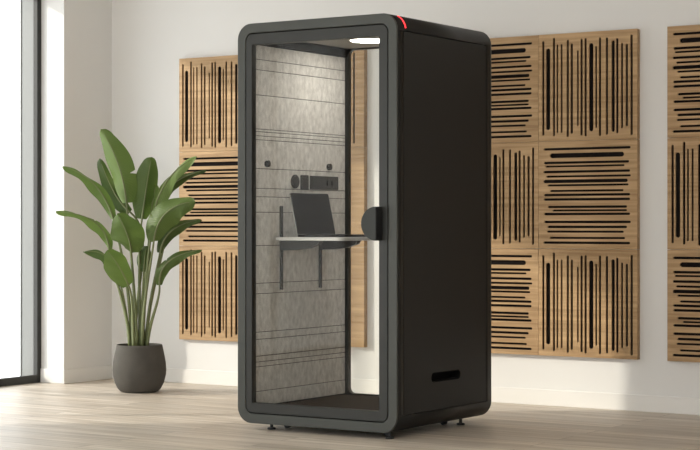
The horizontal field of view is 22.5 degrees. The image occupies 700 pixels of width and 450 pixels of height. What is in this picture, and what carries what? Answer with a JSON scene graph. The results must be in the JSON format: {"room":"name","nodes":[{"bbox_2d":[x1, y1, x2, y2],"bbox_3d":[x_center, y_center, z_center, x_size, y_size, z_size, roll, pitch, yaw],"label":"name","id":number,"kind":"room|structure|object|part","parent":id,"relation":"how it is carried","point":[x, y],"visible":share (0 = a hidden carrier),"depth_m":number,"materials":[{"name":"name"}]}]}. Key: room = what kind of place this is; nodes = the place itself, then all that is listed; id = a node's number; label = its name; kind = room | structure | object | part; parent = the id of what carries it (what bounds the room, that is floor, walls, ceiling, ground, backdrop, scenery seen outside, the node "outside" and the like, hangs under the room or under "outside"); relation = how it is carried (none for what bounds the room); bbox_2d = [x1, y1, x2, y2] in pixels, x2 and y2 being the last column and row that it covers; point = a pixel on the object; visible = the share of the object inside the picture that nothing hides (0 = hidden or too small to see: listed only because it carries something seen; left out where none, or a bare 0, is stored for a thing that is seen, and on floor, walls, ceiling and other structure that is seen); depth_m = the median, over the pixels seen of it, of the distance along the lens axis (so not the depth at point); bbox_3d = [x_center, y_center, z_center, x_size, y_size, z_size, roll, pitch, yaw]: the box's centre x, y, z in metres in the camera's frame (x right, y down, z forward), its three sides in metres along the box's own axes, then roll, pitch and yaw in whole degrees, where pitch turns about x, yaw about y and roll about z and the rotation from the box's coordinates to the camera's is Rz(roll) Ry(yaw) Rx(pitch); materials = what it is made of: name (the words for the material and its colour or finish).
{"room":"office","nodes":[
{"label":"office","id":0,"kind":"room"},
{"bbox_2d":[41,0,111,369],"bbox_3d":[-4.845,-0.402,8.531,0.395,3.050,10.740,0,0,33],"label":"wall","id":1,"kind":"structure","parent":0,"point":[76,35],"depth_m":12.61,"materials":[{"name":"white paint"}]},
{"bbox_2d":[0,0,40,386],"bbox_3d":[-3.240,-0.275,11.200,0.192,2.800,3.506,0,0,33],"label":"window","id":2,"kind":"structure","parent":1,"relation":"in","point":[30,10],"depth_m":12.65,"materials":[{"name":"grey metal"}]},
{"bbox_2d":[40,365,111,383],"bbox_3d":[-1.976,1.076,12.756,0.227,0.100,0.526,0,0,33],"label":"baseboard","id":3,"kind":"structure","parent":1,"relation":"attached to","point":[59,376],"depth_m":12.59,"materials":[{"name":"white paint"}]},
{"bbox_2d":[0,379,699,449],"bbox_3d":[-0.721,1.182,5.930,10.145,0.120,10.890,0,0,33],"label":"floor","id":4,"kind":"structure","parent":0,"point":[88,415],"depth_m":9.78,"materials":[{"name":"brown wood"}]},
{"bbox_2d":[56,129,206,392],"bbox_3d":[-1.468,0.237,11.861,0.986,1.775,0.409,0,0,0],"label":"potted plant","id":5,"kind":"object","parent":4,"relation":"on","point":[139,365],"visible":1,"depth_m":11.84,"materials":[{"name":"green plant"}]},
{"bbox_3d":[-1.421,0.965,11.884,0.362,0.320,0.362,0,0,0],"label":"pot","id":6,"kind":"part","parent":5,"relation":"part of","materials":[{"name":"ceramic"}]},
{"bbox_2d":[238,13,490,438],"bbox_3d":[0.077,0.008,9.857,1.036,2.232,1.092,0,0,33],"label":"booth","id":7,"kind":"object","parent":4,"relation":"on","point":[431,223],"visible":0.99,"depth_m":9.73,"materials":[{"name":"black metal"}]},
{"bbox_3d":[-0.388,0.129,9.965,0.012,0.474,0.022,0,0,33],"label":"bracket rail","id":8,"kind":"part","parent":7,"relation":"part of","materials":[{"name":"grey plastic"}]},
{"bbox_3d":[-0.271,0.116,9.889,0.268,0.056,0.036,0,0,33],"label":"bracket arm","id":9,"kind":"part","parent":7,"relation":"part of","materials":[{"name":"grey plastic"}]},
{"bbox_2d":[300,175,308,189],"bbox_3d":[-0.262,-0.246,10.162,0.008,0.083,0.076,0,0,33],"label":"light switch","id":10,"kind":"object","parent":7,"relation":"attached to","point":[304,179],"depth_m":10.15,"materials":[{"name":"grey metal"}]},
{"bbox_3d":[-0.288,-1.027,10.138,0.032,0.049,0.934,0,0,33],"label":"cornice","id":11,"kind":"part","parent":7,"relation":"part of","materials":[{"name":"black metal"}]},
{"bbox_2d":[313,178,318,186],"bbox_3d":[-0.199,-0.246,10.252,0.002,0.052,0.052,0,0,33],"label":"power socket","id":12,"kind":"object","parent":7,"relation":"attached to","point":[315,180],"depth_m":10.25,"materials":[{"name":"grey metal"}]},
{"bbox_3d":[-0.177,-0.009,9.470,0.916,2.080,0.041,0,0,33],"label":"door","id":13,"kind":"part","parent":7,"relation":"part of","materials":[{"name":"grey"}]},
{"bbox_3d":[-0.173,0.138,10.295,0.012,0.457,0.022,0,0,33],"label":"bracket rail","id":14,"kind":"part","parent":7,"relation":"part of","materials":[{"name":"grey plastic"}]},
{"bbox_3d":[-0.151,-0.247,10.333,0.007,0.078,0.294,0,0,33],"label":"socket panel","id":15,"kind":"part","parent":7,"relation":"part of","materials":[{"name":"grey plastic"}]},
{"bbox_2d":[289,193,365,236],"bbox_3d":[-0.110,-0.057,9.973,0.303,0.248,0.385,0,0,33],"label":"laptop","id":16,"kind":"object","parent":7,"relation":"on","point":[312,214],"visible":0.96,"depth_m":10.01,"materials":[{"name":"black"}]},
{"bbox_3d":[-0.213,-0.063,10.040,0.058,0.235,0.385,0,0,33],"label":"lid","id":17,"kind":"part","parent":16,"relation":"part of","materials":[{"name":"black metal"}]},
{"bbox_3d":[-0.056,0.116,10.219,0.268,0.056,0.036,0,0,33],"label":"bracket arm","id":18,"kind":"part","parent":7,"relation":"part of","materials":[{"name":"grey plastic"}]},
{"bbox_3d":[0.107,-1.054,9.886,0.904,0.002,0.930,0,0,33],"label":"ceiling panel","id":19,"kind":"part","parent":7,"relation":"part of","materials":[{"name":"grey"}]},
{"bbox_3d":[0.361,-0.009,10.296,0.927,2.091,0.034,0,0,33],"label":"frame","id":20,"kind":"part","parent":7,"relation":"part of","materials":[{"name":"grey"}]},
{"bbox_2d":[349,38,378,42],"bbox_3d":[0.120,-1.050,10.027,0.252,0.005,0.252,0,0,-16],"label":"ceiling lamp","id":21,"kind":"object","parent":7,"relation":"on","point":[359,40],"depth_m":10.00,"materials":[{"name":"white plastic"}]},
{"bbox_3d":[0.111,-0.007,9.220,0.089,0.178,0.062,0,0,33],"label":"door handle","id":22,"kind":"part","parent":7,"relation":"part of","materials":[{"name":"grey plastic"}]},
{"bbox_3d":[0.520,-0.009,9.606,0.014,2.009,0.892,0,0,33],"label":"panel","id":23,"kind":"part","parent":7,"relation":"part of","materials":[{"name":"black metal"}]},
{"bbox_2d":[112,0,699,397],"bbox_3d":[2.212,-0.401,10.430,10.145,3.050,0.150,0,0,33],"label":"wall","id":24,"kind":"structure","parent":0,"point":[150,38],"depth_m":11.67,"materials":[{"name":"white paint"}]},
{"bbox_2d":[179,246,237,341],"bbox_3d":[-0.926,0.480,12.361,0.663,0.663,0.040,0,0,33],"label":"acoustic panel","id":25,"kind":"object","parent":24,"relation":"attached to","point":[208,279],"visible":0.73,"depth_m":12.39,"materials":[{"name":"brown wood"}]},
{"bbox_2d":[179,151,237,245],"bbox_3d":[-0.926,-0.185,12.362,0.663,0.663,0.040,0,0,33],"label":"acoustic panel","id":26,"kind":"object","parent":24,"relation":"attached to","point":[214,192],"visible":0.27,"depth_m":12.37,"materials":[{"name":"brown wood"}]},
{"bbox_2d":[179,55,237,151],"bbox_3d":[-0.926,-0.850,12.362,0.663,0.663,0.040,0,0,33],"label":"acoustic panel","id":27,"kind":"object","parent":24,"relation":"attached to","point":[208,86],"visible":0.8,"depth_m":12.39,"materials":[{"name":"brown wood"}]},
{"bbox_2d":[351,247,366,346],"bbox_3d":[-0.174,0.480,11.871,0.663,0.663,0.040,0,0,33],"label":"acoustic panel","id":28,"kind":"object","parent":24,"relation":"attached to","point":[358,254],"visible":0.11,"depth_m":11.70,"materials":[{"name":"brown wood"}]},
{"bbox_3d":[-0.171,0.480,11.875,0.662,0.662,0.030,0,0,33],"label":"panel frame","id":29,"kind":"part","parent":28,"relation":"part of","materials":[{"name":"brown wood"}]},
{"bbox_2d":[351,147,366,246],"bbox_3d":[-0.174,-0.185,11.871,0.663,0.663,0.040,0,0,33],"label":"acoustic panel","id":30,"kind":"object","parent":24,"relation":"attached to","point":[358,154],"visible":0.09,"depth_m":11.70,"materials":[{"name":"brown wood"}]},
{"bbox_3d":[-0.171,-0.185,11.876,0.662,0.662,0.030,0,0,33],"label":"panel frame","id":31,"kind":"part","parent":30,"relation":"part of","materials":[{"name":"brown wood"}]},
{"bbox_2d":[351,50,366,146],"bbox_3d":[-0.174,-0.850,11.872,0.663,0.663,0.040,0,0,33],"label":"acoustic panel","id":32,"kind":"object","parent":24,"relation":"attached to","point":[358,57],"visible":0.05,"depth_m":11.70,"materials":[{"name":"brown wood"}]},
{"bbox_3d":[-0.171,-0.850,11.876,0.662,0.662,0.030,0,0,33],"label":"panel frame","id":33,"kind":"part","parent":32,"relation":"part of","materials":[{"name":"brown wood"}]},
{"bbox_2d":[112,365,699,414],"bbox_3d":[2.276,1.074,10.291,9.588,0.100,0.012,0,0,33],"label":"baseboard","id":34,"kind":"structure","parent":24,"relation":"attached to","point":[563,398],"depth_m":10.95,"materials":[{"name":"white paint"}]},
{"bbox_2d":[490,35,537,142],"bbox_3d":[0.905,-0.851,11.168,0.663,0.663,0.040,0,0,33],"label":"acoustic panel","id":35,"kind":"object","parent":24,"relation":"attached to","point":[514,60],"visible":0.52,"depth_m":11.07,"materials":[{"name":"brown wood"}]},
{"bbox_2d":[491,248,538,354],"bbox_3d":[0.905,0.479,11.168,0.663,0.663,0.040,0,0,33],"label":"acoustic panel","id":36,"kind":"object","parent":24,"relation":"attached to","point":[514,272],"visible":0.44,"depth_m":11.07,"materials":[{"name":"brown wood"}]},
{"bbox_2d":[491,142,538,247],"bbox_3d":[0.905,-0.186,11.168,0.663,0.663,0.040,0,0,33],"label":"acoustic panel","id":37,"kind":"object","parent":24,"relation":"attached to","point":[514,166],"visible":0.41,"depth_m":11.06,"materials":[{"name":"brown wood"}]},
{"bbox_2d":[538,139,639,248],"bbox_3d":[1.462,-0.186,10.805,0.663,0.663,0.040,0,0,33],"label":"acoustic panel","id":38,"kind":"object","parent":24,"relation":"attached to","point":[589,191],"visible":1,"depth_m":10.79,"materials":[{"name":"brown wood"}]},
{"bbox_3d":[1.465,-0.186,10.809,0.662,0.662,0.030,0,0,33],"label":"panel frame","id":39,"kind":"part","parent":38,"relation":"part of","materials":[{"name":"brown wood"}]},
{"bbox_2d":[538,29,639,141],"bbox_3d":[1.462,-0.851,10.805,0.663,0.663,0.040,0,0,33],"label":"acoustic panel","id":40,"kind":"object","parent":24,"relation":"attached to","point":[589,82],"visible":1,"depth_m":10.79,"materials":[{"name":"brown wood"}]},
{"bbox_2d":[539,249,639,359],"bbox_3d":[1.462,0.479,10.805,0.663,0.663,0.040,0,0,33],"label":"acoustic panel","id":41,"kind":"object","parent":24,"relation":"attached to","point":[589,299],"visible":1,"depth_m":10.79,"materials":[{"name":"brown wood"}]},
{"bbox_3d":[1.465,0.479,10.809,0.662,0.662,0.030,0,0,33],"label":"panel frame","id":42,"kind":"part","parent":41,"relation":"part of","materials":[{"name":"brown wood"}]},
{"bbox_2d":[667,250,699,361],"bbox_3d":[2.180,0.479,10.337,0.663,0.663,0.040,0,0,33],"label":"acoustic panel","id":43,"kind":"object","parent":24,"relation":"attached to","point":[683,266],"visible":1,"depth_m":10.45,"materials":[{"name":"brown wood"}]},
{"bbox_2d":[667,137,699,249],"bbox_3d":[2.180,-0.186,10.337,0.663,0.663,0.040,0,0,33],"label":"acoustic panel","id":44,"kind":"object","parent":24,"relation":"attached to","point":[683,154],"visible":1,"depth_m":10.45,"materials":[{"name":"brown wood"}]},
{"bbox_2d":[667,25,699,137],"bbox_3d":[2.180,-0.851,10.337,0.663,0.663,0.040,0,0,33],"label":"acoustic panel","id":45,"kind":"object","parent":24,"relation":"attached to","point":[683,42],"visible":1,"depth_m":10.45,"materials":[{"name":"brown wood"}]}
]}

